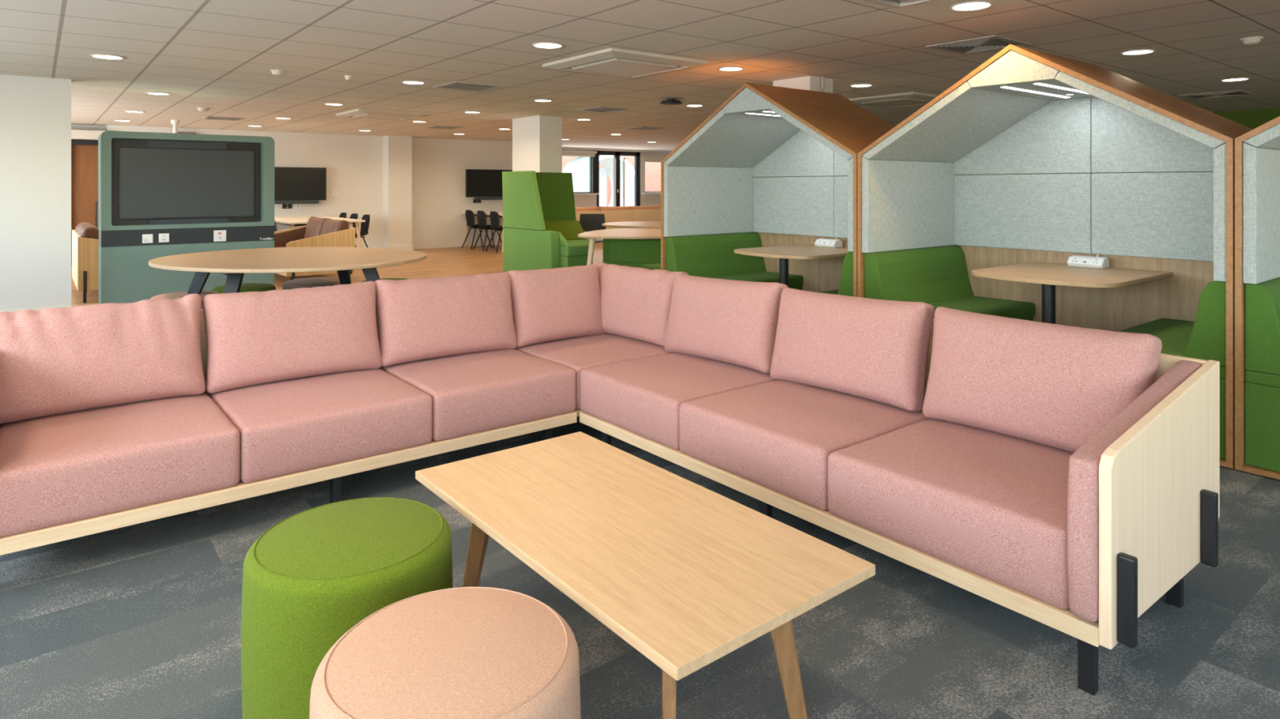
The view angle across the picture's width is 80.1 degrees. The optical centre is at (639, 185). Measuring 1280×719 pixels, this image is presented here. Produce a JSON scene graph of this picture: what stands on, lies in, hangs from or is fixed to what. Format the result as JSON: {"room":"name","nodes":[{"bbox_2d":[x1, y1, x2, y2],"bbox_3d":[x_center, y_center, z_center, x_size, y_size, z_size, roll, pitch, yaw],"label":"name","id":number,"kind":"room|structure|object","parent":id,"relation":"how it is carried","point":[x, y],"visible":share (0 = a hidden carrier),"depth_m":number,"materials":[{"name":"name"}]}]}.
{"room":"common room","nodes":[
{"label":"common room","id":0,"kind":"room"},
{"bbox_2d":[0,74,71,311],"bbox_3d":[-6.206,0.153,6.502,2.153,2.294,0.200,0,0,-38],"label":"column","id":1,"kind":"structure","parent":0,"point":[35,112],"depth_m":6.93,"materials":[{"name":"white paint"}]},
{"bbox_2d":[0,305,71,311],"bbox_3d":[-6.138,1.208,6.418,2.156,0.185,0.015,0,0,-38],"label":"baseboard","id":2,"kind":"structure","parent":1,"relation":"attached to","point":[38,308],"depth_m":6.92,"materials":[{"name":"paint"}]},
{"bbox_2d":[71,124,106,130],"bbox_3d":[-9.944,0.153,11.737,2.800,2.294,0.150,0,0,-38],"label":"wall","id":3,"kind":"structure","parent":0,"point":[73,126],"depth_m":12.40,"materials":[{"name":"white paint"}]},
{"bbox_2d":[71,139,97,145],"bbox_3d":[-8.994,0.275,12.356,0.539,2.050,0.060,0,0,-38],"label":"trim","id":4,"kind":"structure","parent":3,"relation":"attached to","point":[82,142],"depth_m":12.33,"materials":[{"name":"black metal"}]},
{"bbox_2d":[71,144,98,266],"bbox_3d":[-8.992,0.305,12.387,0.498,1.980,0.134,0,0,-38],"label":"door","id":5,"kind":"structure","parent":3,"relation":"in","point":[84,158],"depth_m":12.38,"materials":[{"name":"brown wood"}]},
{"bbox_2d":[106,124,512,246],"bbox_3d":[-5.408,0.153,15.110,8.500,2.294,0.200,0,0,-38],"label":"wall","id":6,"kind":"structure","parent":0,"point":[353,163],"depth_m":15.14,"materials":[{"name":"white paint"}]},
{"bbox_2d":[71,129,105,139],"bbox_3d":[-9.275,-0.820,11.980,1.550,0.140,0.300,0,0,-38],"label":"wall","id":7,"kind":"structure","parent":6,"relation":"attached to","point":[75,134],"depth_m":12.14,"materials":[{"name":"paint"}]},
{"bbox_2d":[274,200,319,204],"bbox_3d":[-6.377,0.302,14.030,0.855,0.057,0.079,0,0,-38],"label":"soundbar","id":8,"kind":"object","parent":6,"relation":"attached to","point":[275,202],"visible":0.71,"depth_m":14.02,"materials":[{"name":"plastic"}]},
{"bbox_2d":[274,166,326,200],"bbox_3d":[-6.420,-0.037,14.084,1.140,0.615,0.150,0,0,-38],"label":"display screen","id":9,"kind":"object","parent":6,"relation":"attached to","point":[291,184],"visible":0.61,"depth_m":14.09,"materials":[{"name":"black plastic"}]},
{"bbox_2d":[382,135,412,248],"bbox_3d":[-4.853,0.153,15.231,0.480,2.294,0.300,0,0,-38],"label":"wall column","id":10,"kind":"structure","parent":6,"relation":"attached to","point":[397,149],"depth_m":15.11,"materials":[{"name":"white paint"}]},
{"bbox_2d":[356,240,502,250],"bbox_3d":[-5.248,1.245,14.908,8.500,0.110,0.315,0,0,-38],"label":"baseboard","id":11,"kind":"structure","parent":6,"relation":"attached to","point":[455,244],"depth_m":15.92,"materials":[{"name":"paint"}]},
{"bbox_2d":[465,168,512,197],"bbox_3d":[-3.234,-0.058,16.578,1.270,0.595,0.200,0,0,-38],"label":"display screen","id":12,"kind":"object","parent":6,"relation":"attached to","point":[478,182],"visible":0.59,"depth_m":16.35,"materials":[{"name":"black plastic"}]},
{"bbox_2d":[512,115,561,172],"bbox_3d":[-1.505,0.153,11.097,0.370,2.294,0.780,0,0,-38],"label":"wall column","id":13,"kind":"structure","parent":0,"point":[536,140],"depth_m":10.84,"materials":[{"name":"white paint"}]},
{"bbox_2d":[561,149,666,207],"bbox_3d":[-0.424,0.153,20.976,6.600,2.294,0.200,0,0,-38],"label":"wall","id":14,"kind":"structure","parent":0,"point":[580,201],"depth_m":21.19,"materials":[{"name":"white paint"}]},
{"bbox_2d":[561,150,597,156],"bbox_3d":[-1.829,-0.848,19.626,1.720,0.155,0.070,0,0,-38],"label":"roller blind","id":15,"kind":"object","parent":14,"relation":"attached to","point":[564,153],"visible":0.66,"depth_m":19.83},
{"bbox_2d":[573,156,591,193],"bbox_3d":[-1.940,-0.315,19.710,1.650,1.010,0.060,0,0,-38],"label":"window","id":16,"kind":"structure","parent":14,"relation":"in","point":[590,157],"depth_m":20.19,"materials":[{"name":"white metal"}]},
{"bbox_2d":[592,150,597,193],"bbox_3d":[-1.196,-0.380,20.211,0.140,1.140,0.040,0,0,-38],"label":"trim","id":17,"kind":"structure","parent":14,"relation":"attached to","point":[594,158],"depth_m":20.20,"materials":[{"name":"black metal"}]},
{"bbox_2d":[561,146,671,153],"bbox_3d":[-0.315,-0.967,20.839,6.600,0.053,0.150,0,0,-38],"label":"trim","id":18,"kind":"structure","parent":14,"relation":"attached to","point":[562,148],"depth_m":20.45,"materials":[{"name":"white paint"}]},
{"bbox_2d":[596,151,639,206],"bbox_3d":[-0.576,0.175,20.733,1.480,2.250,0.152,0,0,-38],"label":"door","id":19,"kind":"structure","parent":14,"relation":"in","point":[617,154],"depth_m":20.75,"materials":[{"name":"black metal"}]},
{"bbox_2d":[643,152,668,162],"bbox_3d":[0.964,-0.797,21.841,2.150,0.255,0.070,0,0,-38],"label":"roller blind","id":20,"kind":"object","parent":14,"relation":"attached to","point":[648,157],"visible":0.34,"depth_m":21.42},
{"bbox_2d":[0,238,1279,718],"bbox_3d":[1.283,1.350,9.568,18.100,0.100,20.200,0,0,-38],"label":"floor","id":21,"kind":"structure","parent":0,"point":[143,620],"depth_m":2.20,"materials":[{"name":"grey carpet"}]},
{"bbox_2d":[71,230,98,302],"bbox_3d":[-6.390,0.931,9.322,0.860,0.738,1.810,0,0,-38],"label":"leather sofa","id":22,"kind":"object","parent":21,"relation":"on","point":[85,251],"visible":0.36,"depth_m":8.44,"materials":[{"name":"brown wood"}]},
{"bbox_2d":[77,224,98,239],"bbox_3d":[-6.389,0.682,8.870,0.260,0.446,0.750,0,0,-38],"label":"cushion","id":23,"kind":"object","parent":22,"relation":"on","point":[88,231],"visible":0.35,"depth_m":8.58,"materials":[{"name":"fabric"}]},
{"bbox_2d":[150,291,219,309],"bbox_3d":[-3.608,1.070,6.047,0.500,0.443,0.500,0,0,-38],"label":"pouf","id":24,"kind":"object","parent":21,"relation":"on","point":[173,295],"visible":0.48,"depth_m":5.96,"materials":[{"name":"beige fabric"}]},
{"bbox_2d":[97,130,274,303],"bbox_3d":[-4.781,0.379,8.086,1.570,1.843,0.428,0,0,-38],"label":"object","id":25,"kind":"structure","parent":21,"relation":"on","point":[126,247],"depth_m":7.77,"materials":[{"name":"green paint"}]},
{"bbox_2d":[118,146,254,219],"bbox_3d":[-4.721,-0.026,7.975,1.232,0.728,0.055,0,0,-38],"label":"display screen","id":26,"kind":"object","parent":25,"relation":"attached to","point":[154,183],"visible":1,"depth_m":7.92,"materials":[{"name":"glass"}]},
{"bbox_2d":[149,217,228,224],"bbox_3d":[-4.707,0.370,7.958,0.715,0.057,0.079,0,0,-38],"label":"soundbar","id":27,"kind":"object","parent":25,"relation":"attached to","point":[197,220],"visible":0.98,"depth_m":7.92,"materials":[{"name":"plastic"}]},
{"bbox_2d":[211,283,275,293],"bbox_3d":[-3.407,1.070,6.551,0.500,0.443,0.500,0,0,-38],"label":"pouf","id":28,"kind":"object","parent":21,"relation":"on","point":[245,287],"visible":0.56,"depth_m":6.46,"materials":[{"name":"fabric"}]},
{"bbox_2d":[148,246,426,293],"bbox_3d":[-2.750,0.935,6.057,1.924,0.751,2.041,0,0,-38],"label":"table","id":29,"kind":"object","parent":21,"relation":"on","point":[233,264],"visible":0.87,"depth_m":5.75,"materials":[{"name":"brown wood"}]},
{"bbox_2d":[282,277,340,289],"bbox_3d":[-2.995,1.070,6.980,0.520,0.443,0.520,0,0,-38],"label":"pouf","id":30,"kind":"object","parent":21,"relation":"on","point":[308,282],"visible":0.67,"depth_m":6.82,"materials":[{"name":"beige fabric"}]},
{"bbox_2d":[274,225,355,279],"bbox_3d":[-4.709,0.931,10.655,0.860,0.738,1.810,0,0,-38],"label":"leather sofa","id":31,"kind":"object","parent":21,"relation":"on","point":[294,237],"visible":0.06,"depth_m":10.11,"materials":[{"name":"brown wood"}]},
{"bbox_2d":[303,216,327,238],"bbox_3d":[-4.719,0.682,11.139,0.262,0.445,0.749,0,0,-38],"label":"cushion","id":32,"kind":"object","parent":31,"relation":"on","point":[314,224],"visible":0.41,"depth_m":10.98,"materials":[{"name":"fabric"}]},
{"bbox_2d":[320,217,348,235],"bbox_3d":[-4.246,0.682,10.544,0.257,0.445,0.747,0,0,-38],"label":"cushion","id":33,"kind":"object","parent":31,"relation":"on","point":[330,225],"visible":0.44,"depth_m":10.33,"materials":[{"name":"fabric"}]},
{"bbox_2d":[274,215,365,247],"bbox_3d":[-5.729,0.930,13.037,1.180,0.745,2.550,0,0,-38],"label":"meeting table","id":34,"kind":"object","parent":21,"relation":"on","point":[300,220],"visible":0.45,"depth_m":12.43,"materials":[{"name":"beige laminate"}]},
{"bbox_2d":[240,497,453,718],"bbox_3d":[-0.718,1.070,1.897,0.490,0.443,0.490,0,0,-38],"label":"pouf","id":35,"kind":"object","parent":21,"relation":"on","point":[318,572],"visible":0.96,"depth_m":1.72,"materials":[{"name":"fabric"}]},
{"bbox_2d":[355,214,369,247],"bbox_3d":[-4.869,0.900,13.036,0.489,0.810,0.451,0,0,-38],"label":"shell chair","id":36,"kind":"object","parent":21,"relation":"on","point":[364,225],"visible":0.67,"depth_m":13.21,"materials":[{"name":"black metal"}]},
{"bbox_2d":[309,586,580,718],"bbox_3d":[-0.356,1.070,1.426,0.490,0.443,0.490,0,0,-38],"label":"pouf","id":37,"kind":"object","parent":21,"relation":"on","point":[464,652],"visible":1,"depth_m":1.37,"materials":[{"name":"pink fabric"}]},
{"bbox_2d":[461,209,492,249],"bbox_3d":[-3.401,0.900,15.872,0.489,0.810,0.451,0,0,-38],"label":"shell chair","id":38,"kind":"object","parent":21,"relation":"on","point":[469,215],"visible":0.84,"depth_m":15.72,"materials":[{"name":"black plastic"}]},
{"bbox_2d":[462,211,504,252],"bbox_3d":[-2.820,0.930,15.822,1.060,0.745,1.800,0,0,-38],"label":"meeting table","id":39,"kind":"object","parent":21,"relation":"on","point":[487,213],"visible":0.34,"depth_m":15.88,"materials":[{"name":"beige laminate"}]},
{"bbox_2d":[472,210,502,251],"bbox_3d":[-3.072,0.900,15.457,0.489,0.810,0.451,0,0,-38],"label":"shell chair","id":40,"kind":"object","parent":21,"relation":"on","point":[481,215],"visible":0.85,"depth_m":15.30,"materials":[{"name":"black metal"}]},
{"bbox_2d":[485,211,502,253],"bbox_3d":[-2.724,0.900,15.018,0.489,0.810,0.451,0,0,-38],"label":"shell chair","id":41,"kind":"object","parent":21,"relation":"on","point":[494,215],"visible":0.8,"depth_m":14.84,"materials":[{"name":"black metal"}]},
{"bbox_2d":[502,170,589,271],"bbox_3d":[-1.008,0.553,10.003,1.049,1.493,1.410,0,0,-38],"label":"armchair","id":42,"kind":"object","parent":21,"relation":"on","point":[541,229],"visible":0.79,"depth_m":9.90,"materials":[{"name":"green fabric"}]},
{"bbox_2d":[579,213,605,244],"bbox_3d":[-0.745,0.871,11.788,0.460,0.862,0.460,0,0,-2],"label":"plastic chair","id":43,"kind":"object","parent":21,"relation":"on","point":[588,222],"visible":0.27,"depth_m":11.98,"materials":[{"name":"black plastic"}]},
{"bbox_2d":[0,309,1219,695],"bbox_3d":[-0.389,0.931,2.706,3.197,0.738,3.293,0,0,-38],"label":"sofa","id":44,"kind":"object","parent":21,"relation":"on","point":[1080,544],"visible":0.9,"depth_m":2.65,"materials":[{"name":"fabric"}]},
{"bbox_2d":[0,293,205,424],"bbox_3d":[-2.230,0.693,3.098,0.794,0.442,0.274,0,0,-38],"label":"cushion","id":45,"kind":"object","parent":44,"relation":"on","point":[54,361],"visible":1,"depth_m":3.03,"materials":[{"name":"pink fabric"}]},
{"bbox_2d":[0,391,239,537],"bbox_3d":[-2.012,1.006,2.922,0.722,0.226,0.808,0,0,-38],"label":"seat cushion","id":46,"kind":"object","parent":44,"relation":"on","point":[73,470],"depth_m":2.67,"materials":[{"name":"pink fabric"}]},
{"bbox_2d":[201,280,382,393],"bbox_3d":[-1.618,0.695,3.583,0.762,0.435,0.271,0,0,-38],"label":"cushion","id":47,"kind":"object","parent":44,"relation":"on","point":[253,338],"visible":1,"depth_m":3.47,"materials":[{"name":"pink fabric"}]},
{"bbox_2d":[205,368,432,483],"bbox_3d":[-1.435,1.005,3.380,0.759,0.227,0.808,0,0,-38],"label":"seat cushion","id":48,"kind":"object","parent":44,"relation":"on","point":[292,429],"depth_m":3.12,"materials":[{"name":"pink fabric"}]},
{"bbox_2d":[373,271,517,367],"bbox_3d":[-1.024,0.695,4.052,0.767,0.443,0.266,0,0,-38],"label":"cushion","id":49,"kind":"object","parent":44,"relation":"on","point":[417,319],"visible":0.9,"depth_m":3.93,"materials":[{"name":"pink fabric"}]},
{"bbox_2d":[378,349,576,441],"bbox_3d":[-0.847,1.006,3.846,0.751,0.226,0.808,0,0,-38],"label":"seat cushion","id":50,"kind":"object","parent":44,"relation":"on","point":[478,395],"depth_m":3.58,"materials":[{"name":"pink fabric"}]},
{"bbox_2d":[507,263,605,347],"bbox_3d":[-0.494,0.695,4.473,0.623,0.433,0.279,0,0,-38],"label":"cushion","id":51,"kind":"object","parent":44,"relation":"on","point":[548,304],"visible":0.86,"depth_m":4.36,"materials":[{"name":"pink fabric"}]},
{"bbox_2d":[514,333,671,409],"bbox_3d":[-0.227,1.005,4.343,0.847,0.227,0.799,0,0,-38],"label":"seat cushion","id":52,"kind":"object","parent":44,"relation":"on","point":[580,353],"depth_m":4.14,"materials":[{"name":"pink fabric"}]},
{"bbox_2d":[592,261,688,346],"bbox_3d":[-0.043,0.694,4.534,0.266,0.437,0.772,0,0,-44],"label":"cushion","id":53,"kind":"object","parent":44,"relation":"on","point":[636,302],"visible":0.6,"depth_m":4.38,"materials":[{"name":"pink fabric"}]},
{"bbox_2d":[580,352,777,449],"bbox_3d":[0.235,1.005,3.730,0.804,0.228,0.747,0,0,-38],"label":"seat cushion","id":54,"kind":"object","parent":44,"relation":"on","point":[641,398],"depth_m":3.53,"materials":[{"name":"pink fabric"}]},
{"bbox_2d":[664,273,787,373],"bbox_3d":[0.428,0.695,3.940,0.274,0.454,0.766,0,0,-38],"label":"cushion","id":55,"kind":"object","parent":44,"relation":"on","point":[733,322],"visible":0.93,"depth_m":3.79,"materials":[{"name":"pink fabric"}]},
{"bbox_2d":[679,380,930,510],"bbox_3d":[0.703,1.006,3.140,0.804,0.226,0.769,0,0,-38],"label":"seat cushion","id":56,"kind":"object","parent":44,"relation":"on","point":[777,440],"depth_m":2.93,"materials":[{"name":"pink fabric"}]},
{"bbox_2d":[769,287,933,412],"bbox_3d":[0.905,0.695,3.339,0.265,0.448,0.759,0,0,-38],"label":"cushion","id":57,"kind":"object","parent":44,"relation":"on","point":[875,349],"visible":1,"depth_m":3.19,"materials":[{"name":"pink fabric"}]},
{"bbox_2d":[827,418,1073,609],"bbox_3d":[1.184,1.005,2.534,0.804,0.227,0.787,0,0,-38],"label":"seat cushion","id":58,"kind":"object","parent":44,"relation":"on","point":[988,509],"depth_m":2.32,"materials":[{"name":"pink fabric"}]},
{"bbox_2d":[922,306,1162,453],"bbox_3d":[1.399,0.694,2.720,0.274,0.435,0.764,0,0,-38],"label":"cushion","id":59,"kind":"object","parent":44,"relation":"on","point":[1055,385],"visible":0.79,"depth_m":2.62,"materials":[{"name":"pink fabric"}]},
{"bbox_2d":[575,208,661,232],"bbox_3d":[-0.415,0.932,18.462,3.790,0.735,0.850,0,0,-38],"label":"sofa","id":60,"kind":"object","parent":21,"relation":"on","point":[644,215],"visible":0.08,"depth_m":18.01,"materials":[{"name":"brown wood"}]},
{"bbox_2d":[598,205,631,210],"bbox_3d":[-0.605,0.689,17.941,0.923,0.437,0.255,0,0,-38],"label":"cushion","id":61,"kind":"object","parent":60,"relation":"on","point":[600,208],"visible":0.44,"depth_m":17.81,"materials":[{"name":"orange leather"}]},
{"bbox_2d":[631,204,661,209],"bbox_3d":[0.135,0.690,18.530,0.922,0.436,0.239,0,0,-38],"label":"cushion","id":62,"kind":"object","parent":60,"relation":"on","point":[657,206],"visible":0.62,"depth_m":18.42,"materials":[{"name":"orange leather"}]},
{"bbox_2d":[577,228,661,265],"bbox_3d":[0.031,0.933,9.218,1.423,0.746,1.707,0,0,6],"label":"table","id":63,"kind":"object","parent":21,"relation":"on","point":[611,233],"visible":0.49,"depth_m":8.77,"materials":[{"name":"brown wood"}]},
{"bbox_2d":[601,221,661,228],"bbox_3d":[0.110,0.930,11.293,1.402,0.740,1.472,0,0,-38],"label":"table","id":64,"kind":"object","parent":21,"relation":"on","point":[636,224],"visible":0.48,"depth_m":10.96,"materials":[{"name":"brown wood"}]},
{"bbox_2d":[603,238,661,270],"bbox_3d":[0.073,0.953,8.932,1.145,0.695,0.558,0,0,14],"label":"bench","id":65,"kind":"object","parent":21,"relation":"on","point":[636,253],"visible":0.37,"depth_m":8.69,"materials":[{"name":"green fabric"}]},
{"bbox_2d":[415,431,875,718],"bbox_3d":[-0.073,1.091,2.057,0.612,0.423,1.225,0,0,-38],"label":"coffee table","id":66,"kind":"object","parent":21,"relation":"on","point":[686,574],"visible":0.91,"depth_m":1.84,"materials":[{"name":"brown wood"}]},
{"bbox_2d":[642,262,661,269],"bbox_3d":[0.300,1.062,7.959,0.400,0.475,0.400,0,0,-38],"label":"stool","id":67,"kind":"object","parent":21,"relation":"on","point":[653,266],"visible":0.19,"depth_m":7.90,"materials":[{"name":"green fabric"}]},
{"bbox_2d":[661,82,894,297],"bbox_3d":[1.267,0.247,6.224,1.160,2.089,2.028,0,0,-38],"label":"pod","id":68,"kind":"object","parent":21,"relation":"on","point":[779,164],"visible":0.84,"depth_m":6.67,"materials":[{"name":"fabric"}]},
{"bbox_2d":[666,231,803,289],"bbox_3d":[0.849,0.857,6.759,1.108,0.826,0.615,0,0,-38],"label":"bench","id":69,"kind":"object","parent":68,"relation":"on","point":[708,255],"visible":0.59,"depth_m":6.82,"materials":[{"name":"green fabric"}]},
{"bbox_2d":[733,244,849,287],"bbox_3d":[1.324,0.898,6.231,1.018,0.748,0.820,0,0,-38],"label":"table","id":70,"kind":"object","parent":68,"relation":"on","point":[797,251],"visible":0.6,"depth_m":6.06,"materials":[{"name":"beige wood"}]},
{"bbox_2d":[814,237,842,248],"bbox_3d":[1.627,0.446,6.529,0.158,0.154,0.210,0,0,-38],"label":"box","id":71,"kind":"object","parent":70,"relation":"on","point":[824,242],"visible":1,"depth_m":6.47,"materials":[{"name":"white plastic"}]},
{"bbox_2d":[820,251,853,296],"bbox_3d":[1.692,0.857,5.695,1.108,0.826,0.615,0,0,-38],"label":"bench","id":72,"kind":"object","parent":68,"relation":"on","point":[846,287],"visible":0.12,"depth_m":5.17,"materials":[{"name":"green fabric"}]},
{"bbox_2d":[857,44,1253,468],"bbox_3d":[2.531,0.247,4.630,1.160,2.089,2.028,0,0,-38],"label":"pod","id":73,"kind":"object","parent":21,"relation":"on","point":[1032,155],"visible":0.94,"depth_m":4.89,"materials":[{"name":"fabric"}]},
{"bbox_2d":[864,244,1035,320],"bbox_3d":[2.113,0.857,5.164,1.108,0.826,0.615,0,0,-38],"label":"bench","id":74,"kind":"object","parent":73,"relation":"on","point":[937,277],"visible":0.48,"depth_m":5.21,"materials":[{"name":"green fabric"}]},
{"bbox_2d":[971,261,1172,324],"bbox_3d":[2.588,0.898,4.637,1.018,0.748,0.820,0,0,-38],"label":"table","id":75,"kind":"object","parent":73,"relation":"on","point":[1050,275],"visible":0.66,"depth_m":4.49,"materials":[{"name":"beige wood"}]},
{"bbox_2d":[1066,254,1109,268],"bbox_3d":[2.904,0.446,4.918,0.158,0.154,0.210,0,0,-38],"label":"box","id":76,"kind":"object","parent":75,"relation":"on","point":[1095,262],"visible":1,"depth_m":4.87,"materials":[{"name":"white plastic"}]},
{"bbox_2d":[1118,280,1226,460],"bbox_3d":[2.956,0.857,4.101,1.108,0.826,0.615,0,0,-38],"label":"bench","id":77,"kind":"object","parent":73,"relation":"on","point":[1204,338],"visible":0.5,"depth_m":3.58,"materials":[{"name":"green fabric"}]},
{"bbox_2d":[1235,115,1279,479],"bbox_3d":[3.796,0.247,3.035,1.160,2.089,2.028,0,0,-38],"label":"pod","id":78,"kind":"object","parent":21,"relation":"on","point":[1257,151],"visible":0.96,"depth_m":3.46,"materials":[{"name":"beige wood"}]},
{"bbox_2d":[1244,277,1279,472],"bbox_3d":[3.378,0.857,3.569,1.108,0.826,0.615,0,0,-38],"label":"bench","id":79,"kind":"object","parent":78,"relation":"on","point":[1262,300],"visible":0.98,"depth_m":3.42,"materials":[{"name":"green fabric"}]},
{"bbox_2d":[0,0,1279,151],"bbox_3d":[1.283,-1.044,9.568,18.100,0.100,20.200,0,0,-38],"label":"ceiling","id":80,"kind":"structure","parent":0,"point":[219,55],"depth_m":5.68,"materials":[{"name":"tile"}]},
{"bbox_2d":[89,53,124,59],"bbox_3d":[-4.081,-0.989,5.831,0.222,0.009,0.222,0,0,-38],"label":"recessed light","id":81,"kind":"object","parent":80,"relation":"in","point":[105,56],"visible":1,"depth_m":5.82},
{"bbox_2d":[93,54,121,58],"bbox_3d":[-4.081,-0.990,5.831,0.184,0.004,0.184,0,0,-38],"label":"diffuser","id":82,"kind":"object","parent":81,"relation":"attached to","point":[100,56],"depth_m":5.82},
{"bbox_2d":[200,115,245,120],"bbox_3d":[-6.112,-0.988,11.170,0.500,0.010,0.500,0,0,-38],"label":"ceiling vent","id":83,"kind":"object","parent":80,"relation":"in","point":[206,117],"visible":1,"depth_m":11.15,"materials":[{"name":"metal"}]},
{"bbox_2d":[335,108,429,119],"bbox_3d":[-3.535,-0.970,10.438,0.950,0.048,0.950,0,0,-38],"label":"air conditioner","id":84,"kind":"object","parent":80,"relation":"attached to","point":[358,113],"visible":1,"depth_m":10.23,"materials":[{"name":"plastic"}]},
{"bbox_2d":[432,80,505,91],"bbox_3d":[-1.708,-0.988,7.586,0.530,0.010,0.530,0,0,-38],"label":"ceiling vent","id":85,"kind":"object","parent":80,"relation":"in","point":[455,85],"visible":1,"depth_m":7.56,"materials":[{"name":"metal"}]},
{"bbox_2d":[532,41,563,48],"bbox_3d":[-0.650,-0.989,5.360,0.222,0.009,0.222,0,0,-38],"label":"recessed light","id":86,"kind":"object","parent":80,"relation":"in","point":[546,45],"visible":1,"depth_m":5.35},
{"bbox_2d":[534,43,560,48],"bbox_3d":[-0.650,-0.990,5.360,0.184,0.004,0.184,0,0,-38],"label":"diffuser","id":87,"kind":"object","parent":86,"relation":"attached to","point":[536,45],"depth_m":5.35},
{"bbox_2d":[575,106,632,112],"bbox_3d":[-0.462,-0.988,9.862,0.530,0.010,0.530,0,0,-38],"label":"ceiling vent","id":88,"kind":"object","parent":80,"relation":"in","point":[599,108],"visible":1,"depth_m":9.83,"materials":[{"name":"metal"}]},
{"bbox_2d":[542,47,707,77],"bbox_3d":[-0.128,-0.970,6.133,0.950,0.048,0.950,0,0,-38],"label":"air conditioner","id":89,"kind":"object","parent":80,"relation":"attached to","point":[609,61],"visible":1,"depth_m":5.95,"materials":[{"name":"plastic"}]},
{"bbox_2d":[622,126,666,129],"bbox_3d":[0.084,-0.988,13.052,0.550,0.010,0.550,0,0,-38],"label":"ceiling vent","id":90,"kind":"object","parent":80,"relation":"in","point":[635,127],"visible":1,"depth_m":13.05,"materials":[{"name":"metal"}]},
{"bbox_2d":[660,97,682,104],"bbox_3d":[0.355,-0.965,8.653,0.260,0.058,0.260,0,0,-38],"label":"ceiling vent","id":91,"kind":"object","parent":80,"relation":"attached to","point":[669,100],"visible":1,"depth_m":8.61,"materials":[{"name":"black metal"}]},
{"bbox_2d":[717,66,743,71],"bbox_3d":[0.769,-0.989,6.431,0.222,0.009,0.222,0,0,-38],"label":"recessed light","id":92,"kind":"object","parent":80,"relation":"in","point":[729,68],"visible":1,"depth_m":6.43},
{"bbox_2d":[848,91,937,107],"bbox_3d":[2.962,-0.970,8.698,0.950,0.048,0.950,0,0,-38],"label":"air conditioner","id":93,"kind":"object","parent":80,"relation":"attached to","point":[907,99],"visible":0.77,"depth_m":8.46,"materials":[{"name":"plastic"}]},
{"bbox_2d":[862,0,933,8],"bbox_3d":[1.315,-0.970,3.500,0.950,0.048,0.950,0,0,-38],"label":"air conditioner","id":94,"kind":"object","parent":80,"relation":"attached to","point":[890,3],"visible":1,"depth_m":3.98,"materials":[{"name":"plastic"}]},
{"bbox_2d":[949,0,993,11],"bbox_3d":[1.822,-0.989,4.186,0.222,0.009,0.222,0,0,-38],"label":"recessed light","id":95,"kind":"object","parent":80,"relation":"in","point":[970,6],"visible":1,"depth_m":4.18,"materials":[{"name":"plastic"}]},
{"bbox_2d":[953,2,989,9],"bbox_3d":[1.822,-0.990,4.186,0.184,0.004,0.184,0,0,-38],"label":"diffuser","id":96,"kind":"object","parent":95,"relation":"attached to","point":[961,6],"depth_m":4.18,"materials":[{"name":"plastic"}]},
{"bbox_2d":[925,35,1030,54],"bbox_3d":[2.377,-0.988,5.356,0.500,0.010,0.500,0,0,-38],"label":"ceiling vent","id":97,"kind":"object","parent":80,"relation":"in","point":[991,42],"visible":0.95,"depth_m":5.33,"materials":[{"name":"metal"}]},
{"bbox_2d":[1120,48,1155,55],"bbox_3d":[3.681,-0.989,5.628,0.222,0.009,0.222,0,0,-38],"label":"recessed light","id":98,"kind":"object","parent":80,"relation":"in","point":[1140,51],"visible":1,"depth_m":5.61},
{"bbox_2d":[1123,50,1152,54],"bbox_3d":[3.681,-0.990,5.628,0.184,0.004,0.184,0,0,-38],"label":"diffuser","id":99,"kind":"object","parent":98,"relation":"attached to","point":[1127,52],"depth_m":5.64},
{"bbox_2d":[1178,89,1256,98],"bbox_3d":[6.256,-0.988,8.246,0.550,0.010,0.550,0,0,-38],"label":"ceiling vent","id":100,"kind":"object","parent":80,"relation":"in","point":[1237,92],"visible":1,"depth_m":8.23,"materials":[{"name":"metal"}]},
{"bbox_2d":[1220,77,1249,81],"bbox_3d":[5.533,-0.989,7.077,0.222,0.009,0.222,0,0,-38],"label":"recessed light","id":101,"kind":"object","parent":80,"relation":"in","point":[1234,79],"visible":1,"depth_m":7.07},
{"bbox_2d":[1240,36,1263,44],"bbox_3d":[4.113,-0.973,5.117,0.120,0.042,0.120,0,0,-38],"label":"smoke detector","id":102,"kind":"object","parent":80,"relation":"attached to","point":[1251,40],"visible":1,"depth_m":5.08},
{"bbox_2d":[773,75,832,93],"bbox_3d":[1.526,0.153,7.145,0.330,2.294,0.440,0,0,-38],"label":"wall column","id":103,"kind":"structure","parent":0,"point":[808,82],"depth_m":6.98,"materials":[{"name":"white paint"}]},
{"bbox_2d":[1211,107,1279,128],"bbox_3d":[7.993,0.153,10.039,0.200,2.294,12.200,0,0,-38],"label":"wall","id":104,"kind":"structure","parent":0,"point":[1251,118],"depth_m":9.91,"materials":[{"name":"green paint"}]},
{"label":"outside","id":105,"kind":"structure","parent":0,"visible":0},
{"bbox_3d":[-3.571,1.370,33.476,24.000,0.100,23.100,0,0,-38],"label":"paving","id":106,"kind":"object","parent":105,"visible":0},
{"bbox_2d":[561,155,634,206],"bbox_3d":[-1.345,0.150,24.713,2.300,2.300,1.400,0,0,-38],"label":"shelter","id":107,"kind":"object","parent":106,"relation":"on","point":[578,166],"visible":0.3,"depth_m":25.00,"materials":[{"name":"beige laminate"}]},
{"bbox_2d":[561,155,661,206],"bbox_3d":[2.939,-0.300,36.130,18.500,3.200,1.030,0,0,-38],"label":"brick building","id":108,"kind":"structure","parent":106,"relation":"on","point":[652,170],"depth_m":33.42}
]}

